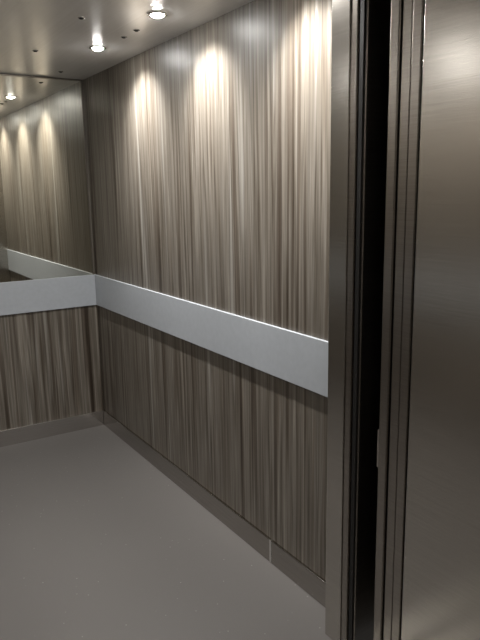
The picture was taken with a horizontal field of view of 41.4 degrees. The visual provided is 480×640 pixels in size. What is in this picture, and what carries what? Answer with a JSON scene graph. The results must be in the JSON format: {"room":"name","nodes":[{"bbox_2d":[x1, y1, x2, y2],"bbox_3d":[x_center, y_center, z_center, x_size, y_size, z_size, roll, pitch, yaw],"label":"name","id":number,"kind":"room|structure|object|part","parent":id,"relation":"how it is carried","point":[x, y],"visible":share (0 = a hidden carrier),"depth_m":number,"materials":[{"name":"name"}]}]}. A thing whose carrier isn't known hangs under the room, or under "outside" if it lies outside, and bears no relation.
{"room":"elevator interior","nodes":[
{"label":"elevator interior","id":0,"kind":"room"},
{"bbox_2d":[0,73,103,430],"bbox_3d":[-1.810,-0.263,3.616,2.025,2.235,0.040,-8,14,-31],"label":"wall","id":1,"kind":"structure","parent":0,"point":[50,368],"depth_m":4.07,"materials":[{"name":"brown wood"}]},
{"bbox_2d":[0,74,93,282],"bbox_3d":[-1.808,-0.762,3.492,1.999,1.199,0.008,-8,14,-31],"label":"wall mirror","id":2,"kind":"object","parent":1,"relation":"attached to","point":[45,227],"visible":1,"depth_m":3.86,"materials":[{"name":"mirror"}]},
{"bbox_3d":[-1.821,-1.345,3.372,1.993,0.008,0.008,-8,14,-31],"label":"edge trim","id":3,"kind":"part","parent":2,"relation":"part of","materials":[{"name":"metal"}]},
{"bbox_3d":[-0.967,-0.882,4.013,0.006,1.197,0.008,-8,14,-31],"label":"edge trim","id":4,"kind":"part","parent":2,"relation":"part of","materials":[{"name":"metal"}]},
{"bbox_2d":[0,274,95,315],"bbox_3d":[-1.788,-0.078,3.635,2.013,0.200,0.012,-8,14,-31],"label":"handrail","id":5,"kind":"object","parent":1,"relation":"attached to","point":[16,297],"visible":1,"depth_m":3.98,"materials":[{"name":"silver metal"}]},
{"bbox_2d":[0,410,103,446],"bbox_3d":[-1.782,0.785,3.804,2.013,0.105,0.012,-8,14,-31],"label":"baseboard","id":6,"kind":"structure","parent":1,"relation":"attached to","point":[40,430],"depth_m":4.14,"materials":[{"name":"metal"}]},
{"bbox_2d":[82,80,103,409],"bbox_3d":[-0.946,-0.433,4.114,0.006,2.130,0.006,-8,14,-31],"label":"trim","id":7,"kind":"structure","parent":1,"relation":"attached to","point":[82,80],"depth_m":4.08,"materials":[{"name":"metal"}]},
{"bbox_2d":[0,0,253,79],"bbox_3d":[-1.149,-1.175,2.336,2.105,0.040,2.580,-8,14,-31],"label":"ceiling","id":8,"kind":"structure","parent":0,"point":[53,28],"depth_m":2.71,"materials":[{"name":"metal"}]},
{"bbox_2d":[89,46,105,50],"bbox_3d":[-0.683,-1.300,3.047,0.080,0.014,0.080,-8,14,-31],"label":"recessed light","id":9,"kind":"object","parent":8,"relation":"in","point":[96,48],"visible":1,"depth_m":3.03,"materials":[{"name":"silver metal"}]},
{"bbox_2d":[147,11,167,17],"bbox_3d":[-0.324,-1.194,2.492,0.080,0.014,0.080,-8,14,-31],"label":"recessed light","id":10,"kind":"object","parent":8,"relation":"in","point":[154,14],"visible":1,"depth_m":2.48,"materials":[{"name":"silver metal"}]},
{"bbox_2d":[0,425,331,639],"bbox_3d":[-1.110,1.054,2.790,2.105,0.040,2.580,-8,14,-31],"label":"floor","id":11,"kind":"structure","parent":0,"point":[97,542],"depth_m":2.73,"materials":[{"name":"plastic"}]},
{"bbox_2d":[84,0,331,579],"bbox_3d":[-0.280,-0.192,3.137,0.040,2.235,2.496,-8,14,-31],"label":"wall","id":12,"kind":"structure","parent":0,"point":[209,145],"depth_m":2.72,"materials":[{"name":"brown wood"}]},
{"bbox_2d":[103,410,270,560],"bbox_3d":[-0.396,0.821,3.510,0.012,0.105,1.973,-8,14,-31],"label":"strip","id":13,"kind":"object","parent":12,"relation":"attached to","point":[258,540],"visible":1,"depth_m":3.23,"materials":[{"name":"metal"}]},
{"bbox_2d":[95,275,327,396],"bbox_3d":[-0.285,-0.003,3.139,0.012,0.200,2.441,-8,14,-31],"label":"handrail","id":14,"kind":"object","parent":12,"relation":"attached to","point":[299,359],"visible":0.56,"depth_m":2.76,"materials":[{"name":"silver metal"}]},
{"bbox_2d":[269,539,272,562],"bbox_3d":[0.133,0.978,2.689,0.014,0.106,0.013,-8,14,-31],"label":"joint cover","id":15,"kind":"object","parent":12,"relation":"attached to","point":[270,540],"visible":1,"depth_m":2.68,"materials":[{"name":"silver metal"}]},
{"bbox_2d":[271,540,325,606],"bbox_3d":[0.260,1.016,2.494,0.012,0.105,0.466,-8,14,-31],"label":"strip","id":16,"kind":"object","parent":12,"relation":"attached to","point":[293,568],"visible":0.56,"depth_m":2.52,"materials":[{"name":"metal"}]},
{"bbox_2d":[325,0,351,639],"bbox_3d":[0.397,0.015,2.062,0.220,2.235,0.079,-8,14,-31],"label":"door jamb","id":17,"kind":"object","parent":12,"relation":"attached to","point":[341,9],"depth_m":1.98,"materials":[{"name":"silver metal"}]},
{"bbox_2d":[348,0,390,639],"bbox_3d":[0.610,0.041,2.104,0.606,2.160,0.030,-8,14,-31],"label":"door gap","id":18,"kind":"object","parent":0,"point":[375,15],"visible":0.35,"depth_m":1.93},
{"bbox_2d":[341,0,360,639],"bbox_3d":[0.379,0.067,1.996,0.100,2.160,0.026,-8,14,-31],"label":"door frame","id":19,"kind":"structure","parent":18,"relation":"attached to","point":[356,4],"depth_m":1.94,"materials":[{"name":"metal"}]},
{"bbox_3d":[1.566,-0.098,1.850,1.400,2.500,0.180,-8,14,-31],"label":"wall","id":20,"kind":"structure","parent":0,"visible":0},
{"bbox_2d":[373,0,413,639],"bbox_3d":[0.686,0.065,1.981,0.604,2.160,0.074,-8,14,-31],"label":"sliding door","id":21,"kind":"structure","parent":20,"relation":"in","point":[401,32],"depth_m":1.79,"materials":[{"name":"metal"}]},
{"bbox_2d":[377,429,378,466],"bbox_3d":[0.425,0.387,1.923,0.020,0.120,0.008,-8,14,-31],"label":"lock striker","id":22,"kind":"object","parent":21,"relation":"attached to","point":[378,429],"visible":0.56,"depth_m":1.92,"materials":[{"name":"metal"}]},
{"bbox_2d":[392,0,424,639],"bbox_3d":[0.588,0.093,1.852,0.300,2.160,0.032,-8,14,-31],"label":"door frame","id":23,"kind":"structure","parent":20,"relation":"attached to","point":[419,5],"depth_m":1.74,"materials":[{"name":"silver metal"}]},
{"bbox_2d":[401,0,479,639],"bbox_3d":[0.749,0.141,1.598,0.300,2.160,0.562,-8,14,-31],"label":"door frame","id":24,"kind":"structure","parent":20,"relation":"attached to","point":[441,600],"depth_m":1.64,"materials":[{"name":"metal"}]}
]}

